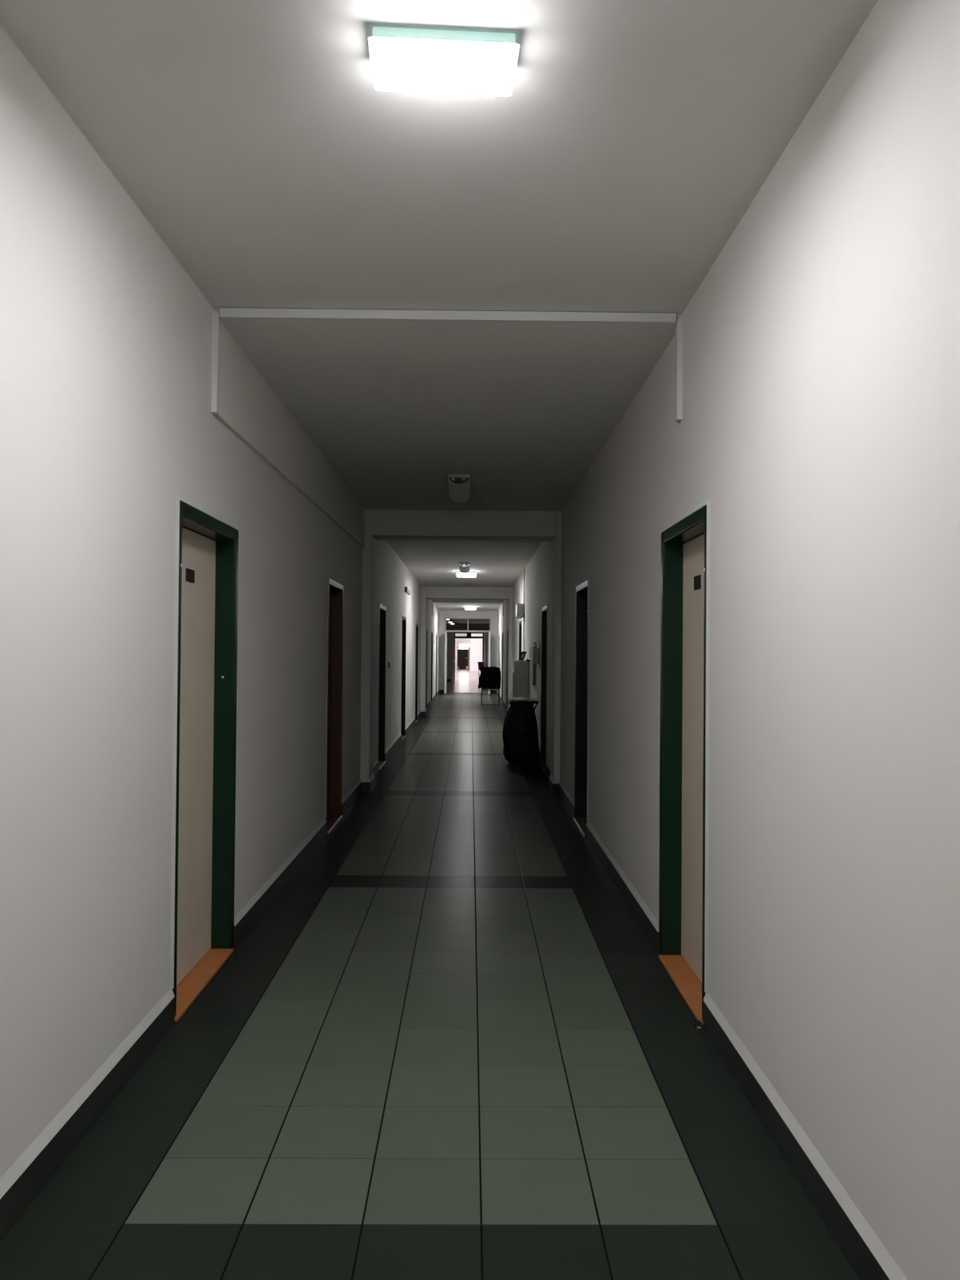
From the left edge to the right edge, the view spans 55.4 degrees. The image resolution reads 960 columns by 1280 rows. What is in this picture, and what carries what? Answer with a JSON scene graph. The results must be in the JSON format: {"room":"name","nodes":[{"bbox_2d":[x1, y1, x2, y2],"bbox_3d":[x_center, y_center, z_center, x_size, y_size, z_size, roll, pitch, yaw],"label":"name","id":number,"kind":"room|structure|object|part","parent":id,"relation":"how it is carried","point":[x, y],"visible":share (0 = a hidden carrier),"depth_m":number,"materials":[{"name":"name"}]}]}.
{"room":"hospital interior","nodes":[
{"label":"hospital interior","id":0,"kind":"room"},
{"bbox_2d":[0,24,439,1177],"bbox_3d":[-1.367,0.096,12.087,0.250,3.000,40.200,0,-1,-1],"label":"wall","id":1,"kind":"structure","parent":0,"point":[106,415],"depth_m":2.88,"materials":[{"name":"paint"}]},
{"bbox_2d":[169,492,238,1022],"bbox_3d":[-1.262,0.460,4.004,0.187,2.056,0.957,0,-1,-1],"label":"door","id":2,"kind":"structure","parent":1,"relation":"in","point":[202,876],"depth_m":4.19,"materials":[{"name":"green paint"}]},
{"bbox_3d":[-1.268,-0.281,4.000,0.007,0.055,0.107,0,-1,-1],"label":"number plate","id":3,"kind":"part","parent":2,"relation":"part of","materials":[{"name":"black plastic"}]},
{"bbox_3d":[-1.255,1.480,3.964,0.157,0.017,0.835,0,-1,-1],"label":"sill","id":4,"kind":"part","parent":2,"relation":"part of","materials":[{"name":"orange wood"}]},
{"bbox_2d":[0,688,439,1241],"bbox_3d":[-1.259,1.526,12.069,0.038,0.141,40.200,0,-1,-1],"label":"baseboard","id":5,"kind":"structure","parent":1,"relation":"attached to","point":[24,1180],"depth_m":2.89,"materials":[{"name":"tile"}]},
{"bbox_2d":[213,323,364,547],"bbox_3d":[-1.187,-1.171,6.731,0.034,0.418,5.348,0,-1,0],"label":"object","id":6,"kind":"structure","parent":1,"relation":"attached to","point":[249,407],"depth_m":5.28,"materials":[{"name":"paint"}]},
{"bbox_2d":[324,573,343,835],"bbox_3d":[-1.281,0.509,7.612,0.189,2.056,0.912,0,-1,-1],"label":"door","id":7,"kind":"structure","parent":1,"relation":"in","point":[335,602],"depth_m":7.98,"materials":[{"name":"brown paint"}]},
{"bbox_3d":[-1.275,1.528,7.571,0.157,0.017,0.790,0,-1,-1],"label":"sill","id":8,"kind":"part","parent":7,"relation":"part of","materials":[{"name":"red wood"}]},
{"bbox_2d":[377,601,386,770],"bbox_3d":[-1.310,0.561,11.551,0.189,2.056,0.912,0,-1,-1],"label":"door","id":9,"kind":"structure","parent":1,"relation":"in","point":[382,607],"depth_m":11.92,"materials":[{"name":"black paint"}]},
{"bbox_3d":[-1.304,1.580,11.511,0.157,0.017,0.790,0,-1,-1],"label":"sill","id":10,"kind":"part","parent":9,"relation":"part of","materials":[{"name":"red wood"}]},
{"bbox_2d":[400,613,406,741],"bbox_3d":[-1.347,0.610,15.211,0.189,2.056,0.952,0,-1,-1],"label":"door","id":11,"kind":"structure","parent":1,"relation":"in","point":[403,617],"depth_m":15.60,"materials":[{"name":"black paint"}]},
{"bbox_2d":[404,586,410,595],"bbox_3d":[-1.248,-0.843,15.826,0.046,0.090,0.950,0,-1,-1],"label":"emergency light","id":12,"kind":"object","parent":1,"relation":"attached to","point":[407,591],"visible":1,"depth_m":15.55,"materials":[{"name":"grey plastic"}]},
{"bbox_2d":[414,622,417,723],"bbox_3d":[-1.383,0.658,18.840,0.189,2.056,0.872,0,-1,-1],"label":"door","id":13,"kind":"structure","parent":1,"relation":"in","point":[416,623],"depth_m":19.19,"materials":[{"name":"black paint"}]},
{"bbox_2d":[425,628,427,709],"bbox_3d":[-1.424,0.713,22.954,0.189,2.056,0.902,0,-1,-1],"label":"door","id":14,"kind":"structure","parent":1,"relation":"in","point":[427,628],"depth_m":23.33,"materials":[{"name":"black paint"}]},
{"bbox_3d":[-1.431,0.727,22.954,0.174,2.028,0.848,0,-1,-1],"label":"frame","id":15,"kind":"part","parent":14,"relation":"part of","materials":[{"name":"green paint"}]},
{"bbox_2d":[430,630,432,702],"bbox_3d":[-1.455,0.756,26.139,0.189,2.056,0.932,0,-1,-1],"label":"door","id":16,"kind":"structure","parent":1,"relation":"in","point":[431,691],"depth_m":26.52,"materials":[{"name":"black paint"}]},
{"bbox_3d":[-1.463,0.770,26.139,0.174,2.028,0.878,0,-1,-1],"label":"frame","id":17,"kind":"part","parent":16,"relation":"part of","materials":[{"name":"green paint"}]},
{"bbox_2d":[435,632,436,697],"bbox_3d":[-1.489,0.801,29.554,0.189,2.056,0.902,0,-1,-1],"label":"door","id":18,"kind":"structure","parent":1,"relation":"in","point":[436,633],"depth_m":29.92,"materials":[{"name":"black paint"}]},
{"bbox_3d":[-1.497,0.815,29.553,0.174,2.028,0.848,0,-1,-1],"label":"frame","id":19,"kind":"part","parent":18,"relation":"part of","materials":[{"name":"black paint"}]},
{"bbox_2d":[211,307,682,422],"bbox_3d":[-0.142,-1.214,4.045,2.074,0.470,0.056,0,-1,-1],"label":"trim","id":20,"kind":"structure","parent":1,"relation":"attached to","point":[255,313],"depth_m":4.02,"materials":[{"name":"white paint"}]},
{"bbox_2d":[0,669,859,1279],"bbox_3d":[-0.471,1.960,34.974,6.400,0.100,86.400,0,-1,-1],"label":"floor","id":21,"kind":"structure","parent":0,"point":[450,1046],"depth_m":2.97,"materials":[{"name":"tile"}]},
{"bbox_2d":[360,509,375,792],"bbox_3d":[-1.190,0.111,9.588,0.155,2.905,0.426,0,-1,-1],"label":"pillar","id":22,"kind":"structure","parent":21,"relation":"on","point":[366,775],"depth_m":9.39,"materials":[{"name":"paint"}]},
{"bbox_3d":[-1.176,1.511,9.569,0.105,0.105,0.426,0,-1,-1],"label":"skirting","id":23,"kind":"part","parent":22,"relation":"part of","materials":[{"name":"tile"}]},
{"bbox_2d":[420,586,426,716],"bbox_3d":[-1.293,0.259,20.687,0.168,2.905,0.426,0,-1,-1],"label":"pillar","id":24,"kind":"structure","parent":21,"relation":"on","point":[424,600],"depth_m":20.49,"materials":[{"name":"paint"}]},
{"bbox_3d":[-1.279,1.659,20.668,0.118,0.105,0.426,0,-1,-1],"label":"skirting","id":25,"kind":"part","parent":24,"relation":"part of","materials":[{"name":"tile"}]},
{"bbox_2d":[477,662,484,683],"bbox_3d":[0.230,1.464,39.675,0.535,1.030,0.498,1,-1,-29],"label":"chair","id":26,"kind":"object","parent":21,"relation":"on","point":[480,664],"visible":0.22,"depth_m":39.63,"materials":[{"name":"grey"}]},
{"bbox_3d":[0.038,1.125,39.573,0.092,0.358,0.463,1,-1,-29],"label":"backrest","id":27,"kind":"part","parent":26,"relation":"part of","materials":[{"name":"blue fabric"}]},
{"bbox_2d":[480,687,499,706],"bbox_3d":[0.283,1.322,24.923,0.498,0.920,0.535,0,-1,-1],"label":"chair","id":28,"kind":"object","parent":21,"relation":"on","point":[482,690],"visible":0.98,"depth_m":24.74,"materials":[{"name":"grey metal"}]},
{"bbox_3d":[0.050,1.329,24.936,0.032,0.901,0.504,0,-1,-1],"label":"frame","id":29,"kind":"part","parent":28,"relation":"part of","materials":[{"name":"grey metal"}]},
{"bbox_2d":[477,666,501,688],"bbox_3d":[0.255,1.015,24.718,0.618,0.595,0.252,0,-1,-1],"label":"jacket","id":30,"kind":"object","parent":28,"relation":"on","point":[490,677],"visible":1,"depth_m":24.61,"materials":[{"name":"black fabric"}]},
{"bbox_3d":[0.515,1.333,24.941,0.032,0.901,0.504,0,-1,-1],"label":"frame","id":31,"kind":"part","parent":28,"relation":"part of","materials":[{"name":"grey metal"}]},
{"bbox_2d":[506,587,512,711],"bbox_3d":[0.696,0.276,20.706,0.143,2.905,0.426,0,-1,-1],"label":"pillar","id":32,"kind":"structure","parent":21,"relation":"on","point":[510,593],"depth_m":20.52,"materials":[{"name":"paint"}]},
{"bbox_2d":[510,659,528,702],"bbox_3d":[0.620,0.986,14.759,0.285,1.323,0.652,0,-1,-1],"label":"cabinet","id":33,"kind":"object","parent":21,"relation":"on","point":[520,668],"visible":0.48,"depth_m":14.45,"materials":[{"name":"metal"}]},
{"bbox_3d":[0.519,1.057,14.753,0.017,1.080,0.580,0,-1,-1],"label":"door","id":34,"kind":"part","parent":33,"relation":"part of","materials":[{"name":"white paint"}]},
{"bbox_2d":[518,651,526,660],"bbox_3d":[0.681,0.253,14.620,0.133,0.140,0.030,0,-1,-1],"label":"picture frame","id":35,"kind":"object","parent":33,"relation":"on","point":[523,653],"visible":1,"depth_m":14.61,"materials":[{"name":"black plastic"}]},
{"bbox_2d":[502,697,540,764],"bbox_3d":[0.547,1.178,12.009,0.512,0.853,0.481,0,-1,-1],"label":"trash can","id":36,"kind":"object","parent":21,"relation":"on","point":[520,729],"visible":0.99,"depth_m":11.81,"materials":[{"name":"black plastic"}]},
{"bbox_3d":[0.562,1.202,11.795,0.366,0.795,0.018,0,-1,-1],"label":"leg","id":37,"kind":"part","parent":36,"relation":"part of","materials":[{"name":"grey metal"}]},
{"bbox_3d":[0.563,1.202,11.787,0.366,0.795,0.018,0,-1,-1],"label":"leg","id":38,"kind":"part","parent":36,"relation":"part of","materials":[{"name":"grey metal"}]},
{"bbox_2d":[548,511,561,793],"bbox_3d":[0.815,0.128,9.608,0.126,2.905,0.426,0,-1,-1],"label":"pillar","id":39,"kind":"structure","parent":21,"relation":"on","point":[554,777],"depth_m":9.42,"materials":[{"name":"paint"}]},
{"bbox_3d":[0.778,1.527,9.589,0.076,0.105,0.426,0,-1,-1],"label":"skirting","id":40,"kind":"part","parent":39,"relation":"part of","materials":[{"name":"tile"}]},
{"bbox_2d":[693,1020,703,1030],"bbox_3d":[0.843,1.488,3.532,0.030,0.021,0.044,0,-1,-1],"label":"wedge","id":41,"kind":"object","parent":21,"relation":"on","point":[697,1024],"visible":1,"depth_m":3.53,"materials":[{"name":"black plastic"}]},
{"bbox_2d":[0,0,877,610],"bbox_3d":[-0.219,-1.388,12.068,2.520,0.175,40.500,0,-1,-1],"label":"ceiling","id":42,"kind":"structure","parent":0,"point":[631,140],"depth_m":2.96,"materials":[{"name":"paint"}]},
{"bbox_2d":[368,26,519,96],"bbox_3d":[-0.090,-1.425,2.263,0.366,0.102,0.128,1,-1,-3],"label":"ceiling lamp","id":43,"kind":"object","parent":42,"relation":"attached to","point":[402,60],"visible":1,"depth_m":2.21,"materials":[{"name":"white plastic"}]},
{"bbox_2d":[448,474,470,502],"bbox_3d":[-0.176,-1.298,7.867,0.176,0.116,0.700,0,-1,-1],"label":"ceiling lamp","id":44,"kind":"object","parent":42,"relation":"attached to","point":[459,484],"visible":1,"depth_m":7.72,"materials":[{"name":"grey glass"}]},
{"bbox_3d":[-0.175,-1.343,7.867,0.172,0.026,0.700,0,-1,-1],"label":"plate","id":45,"kind":"part","parent":44,"relation":"part of","materials":[{"name":"grey ceramic"}]},
{"bbox_2d":[371,509,555,541],"bbox_3d":[-0.170,-1.200,9.616,1.890,0.265,0.400,0,-1,-1],"label":"beam","id":46,"kind":"structure","parent":42,"relation":"attached to","point":[387,524],"depth_m":9.42,"materials":[{"name":"paint"}]},
{"bbox_2d":[458,562,470,573],"bbox_3d":[-0.257,-1.200,15.206,0.176,0.116,0.700,0,-1,-1],"label":"ceiling lamp","id":47,"kind":"object","parent":42,"relation":"attached to","point":[464,567],"visible":1,"depth_m":15.11,"materials":[{"name":"grey glass"}]},
{"bbox_3d":[-0.257,-1.246,15.206,0.172,0.026,0.700,0,-1,-1],"label":"plate","id":48,"kind":"part","parent":47,"relation":"part of","materials":[{"name":"silver metal"}]},
{"bbox_2d":[456,571,476,577],"bbox_3d":[-0.247,-1.189,16.566,0.366,0.102,0.128,0,-1,-1],"label":"ceiling lamp","id":49,"kind":"object","parent":42,"relation":"attached to","point":[470,574],"visible":0.98,"depth_m":16.51,"materials":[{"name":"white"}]},
{"bbox_2d":[426,586,509,599],"bbox_3d":[-0.282,-1.057,20.714,1.860,0.255,0.400,0,-1,-1],"label":"beam","id":50,"kind":"structure","parent":42,"relation":"attached to","point":[432,593],"depth_m":20.52,"materials":[{"name":"paint"}]},
{"bbox_2d":[464,606,475,609],"bbox_3d":[-0.302,-1.020,29.215,0.366,0.102,0.128,0,-1,-1],"label":"ceiling lamp","id":51,"kind":"object","parent":42,"relation":"attached to","point":[465,607],"visible":1,"depth_m":29.15,"materials":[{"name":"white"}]},
{"bbox_2d":[454,638,470,669],"bbox_3d":[-2.455,0.873,78.075,3.660,3.200,0.200,0,-1,-1],"label":"wall","id":52,"kind":"structure","parent":0,"point":[457,640],"depth_m":78.00,"materials":[{"name":"white paint"}]},
{"bbox_2d":[457,643,469,669],"bbox_3d":[-1.419,1.370,78.016,1.060,2.220,0.164,0,-1,-1],"label":"door","id":53,"kind":"structure","parent":52,"relation":"in","point":[463,652],"depth_m":78.00,"materials":[{"name":"brown wood"}]},
{"bbox_3d":[-1.337,0.466,78.054,0.830,0.310,0.006,0,-1,-1],"label":"pane","id":54,"kind":"part","parent":53,"relation":"part of","materials":[{"name":"white glass"}]},
{"bbox_2d":[446,631,488,681],"bbox_3d":[-0.561,0.835,45.090,6.800,2.420,0.200,0,-1,-1],"label":"wall partition","id":55,"kind":"structure","parent":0,"point":[449,669],"depth_m":44.99,"materials":[{"name":"paint"}]},
{"bbox_2d":[450,632,487,681],"bbox_3d":[-0.540,0.830,44.710,1.761,2.420,0.800,0,-1,-1],"label":"door","id":56,"kind":"structure","parent":55,"relation":"in","point":[455,635],"depth_m":45.02,"materials":[{"name":"grey"}]},
{"bbox_3d":[-0.937,-0.253,45.071,0.570,0.140,0.006,0,-1,-1],"label":"transom pane","id":57,"kind":"part","parent":56,"relation":"part of","materials":[{"name":"clear glass"}]},
{"bbox_3d":[-0.152,-0.247,45.079,0.560,0.140,0.006,0,-1,-1],"label":"transom pane","id":58,"kind":"part","parent":56,"relation":"part of","materials":[{"name":"clear glass"}]},
{"bbox_2d":[438,610,497,689],"bbox_3d":[-0.432,0.375,32.295,2.520,3.000,0.200,0,-1,-1],"label":"wall","id":59,"kind":"structure","parent":0,"point":[492,615],"depth_m":32.20,"materials":[{"name":"paint"}]},
{"bbox_2d":[443,617,490,693],"bbox_3d":[-0.434,0.544,31.873,1.690,2.650,0.840,0,-1,-1],"label":"door frame","id":60,"kind":"structure","parent":59,"relation":"in","point":[451,624],"depth_m":32.26,"materials":[{"name":"white paint"}]},
{"bbox_3d":[-0.819,-0.544,32.264,0.750,0.400,0.006,0,-1,-1],"label":"transom pane","id":61,"kind":"part","parent":60,"relation":"part of","materials":[{"name":"clear glass"}]},
{"bbox_3d":[-0.034,-0.538,32.271,0.740,0.400,0.006,0,-1,-1],"label":"transom pane","id":62,"kind":"part","parent":60,"relation":"part of","materials":[{"name":"clear glass"}]},
{"bbox_2d":[439,689,496,693],"bbox_3d":[-0.430,1.821,32.169,2.045,0.105,0.013,0,-1,-1],"label":"baseboard","id":63,"kind":"structure","parent":59,"relation":"attached to","point":[440,691],"depth_m":32.17,"materials":[{"name":"tile"}]},
{"bbox_2d":[470,638,482,671],"bbox_3d":[0.885,0.845,74.008,3.340,3.200,8.000,0,-1,-1],"label":"wall","id":64,"kind":"structure","parent":0,"point":[476,644],"depth_m":70.00,"materials":[{"name":"white paint"}]},
{"bbox_2d":[497,0,959,1279],"bbox_3d":[0.916,0.115,12.109,0.225,3.000,40.200,0,-1,-1],"label":"wall","id":65,"kind":"structure","parent":0,"point":[820,424],"depth_m":2.36,"materials":[{"name":"paint"}]},
{"bbox_2d":[431,600,503,616],"bbox_3d":[-0.349,-0.901,26.212,2.049,0.429,0.056,0,-1,-1],"label":"trim","id":66,"kind":"structure","parent":65,"relation":"attached to","point":[432,601],"depth_m":26.19,"materials":[{"name":"white paint"}]},
{"bbox_2d":[498,633,499,667],"bbox_3d":[0.695,0.821,29.725,0.189,2.056,0.902,0,-1,-1],"label":"door","id":67,"kind":"structure","parent":65,"relation":"in","point":[499,633],"depth_m":30.10,"materials":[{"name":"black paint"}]},
{"bbox_2d":[501,631,503,702],"bbox_3d":[0.728,0.777,26.436,0.189,2.056,0.882,0,-1,-1],"label":"door","id":68,"kind":"structure","parent":65,"relation":"in","point":[503,631],"depth_m":26.78,"materials":[{"name":"black paint"}]},
{"bbox_3d":[0.735,0.791,26.435,0.174,2.028,0.828,0,-1,-1],"label":"frame","id":69,"kind":"part","parent":68,"relation":"part of","materials":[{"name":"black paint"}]},
{"bbox_2d":[506,629,507,710],"bbox_3d":[0.765,0.727,22.686,0.189,2.056,0.922,0,-1,-1],"label":"door","id":70,"kind":"structure","parent":65,"relation":"in","point":[507,629],"depth_m":23.06,"materials":[{"name":"black paint"}]},
{"bbox_3d":[0.772,0.741,22.686,0.174,2.028,0.868,0,-1,-1],"label":"frame","id":71,"kind":"part","parent":70,"relation":"part of","materials":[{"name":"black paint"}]},
{"bbox_2d":[515,568,524,651],"bbox_3d":[0.704,-0.467,16.027,0.132,1.545,0.537,0,-1,-1],"label":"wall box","id":72,"kind":"object","parent":65,"relation":"attached to","point":[520,607],"visible":0.98,"depth_m":15.80,"materials":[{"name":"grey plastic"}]},
{"bbox_2d":[519,618,522,657],"bbox_3d":[0.821,0.651,17.002,0.189,2.056,0.892,0,-1,-1],"label":"door","id":73,"kind":"structure","parent":65,"relation":"in","point":[521,620],"depth_m":17.37,"materials":[{"name":"black paint"}]},
{"bbox_2d":[529,646,535,685],"bbox_3d":[0.768,0.373,13.360,0.042,0.553,0.790,0,-1,-1],"label":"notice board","id":74,"kind":"object","parent":65,"relation":"attached to","point":[532,667],"visible":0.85,"depth_m":13.22,"materials":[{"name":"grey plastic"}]},
{"bbox_3d":[0.763,0.373,13.369,0.028,0.545,0.770,0,-1,-1],"label":"panel","id":75,"kind":"part","parent":74,"relation":"part of","materials":[{"name":"grey plastic"}]},
{"bbox_3d":[0.771,0.368,12.975,0.040,0.553,0.020,0,-1,-1],"label":"edge frame","id":76,"kind":"part","parent":74,"relation":"part of","materials":[{"name":"grey metal"}]},
{"bbox_2d":[526,642,540,667],"bbox_3d":[0.735,0.204,12.404,0.118,0.346,0.507,1,-1,-9],"label":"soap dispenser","id":77,"kind":"object","parent":65,"relation":"attached to","point":[535,659],"visible":1,"depth_m":12.17,"materials":[{"name":"grey plastic"}]},
{"bbox_2d":[532,648,539,664],"bbox_3d":[0.748,0.215,12.249,0.083,0.220,0.155,0,-1,-1],"label":"bottle","id":78,"kind":"object","parent":77,"relation":"on","point":[535,651],"depth_m":12.17,"materials":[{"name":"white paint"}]},
{"bbox_2d":[539,602,547,772],"bbox_3d":[0.876,0.578,11.463,0.189,2.056,0.912,0,-1,-1],"label":"door","id":79,"kind":"structure","parent":65,"relation":"in","point":[544,607],"depth_m":11.83,"materials":[{"name":"black paint"}]},
{"bbox_2d":[573,574,590,838],"bbox_3d":[0.915,0.526,7.578,0.189,2.056,0.902,0,-1,-1],"label":"door","id":80,"kind":"structure","parent":65,"relation":"in","point":[582,588],"depth_m":7.94,"materials":[{"name":"black paint"}]},
{"bbox_3d":[0.893,1.545,7.537,0.157,0.017,0.780,0,-1,-1],"label":"sill","id":81,"kind":"part","parent":80,"relation":"part of","materials":[{"name":"red wood"}]},
{"bbox_2d":[658,497,710,1026],"bbox_3d":[0.952,0.478,3.988,0.187,2.056,0.910,0,-1,-1],"label":"door","id":82,"kind":"structure","parent":65,"relation":"in","point":[685,566],"depth_m":4.24,"materials":[{"name":"green paint"}]},
{"bbox_3d":[0.929,1.497,3.947,0.157,0.017,0.788,0,-1,-1],"label":"sill","id":83,"kind":"part","parent":82,"relation":"part of","materials":[{"name":"orange wood"}]},
{"bbox_3d":[0.969,-0.256,4.075,0.007,0.060,0.102,0,-1,-1],"label":"number plate","id":84,"kind":"part","parent":82,"relation":"part of","materials":[{"name":"black plastic"}]},
{"bbox_2d":[496,690,907,1279],"bbox_3d":[0.785,1.543,12.089,0.013,0.141,40.200,0,-1,-1],"label":"baseboard","id":85,"kind":"structure","parent":65,"relation":"attached to","point":[862,1248],"depth_m":2.62,"materials":[{"name":"tile"}]}
]}

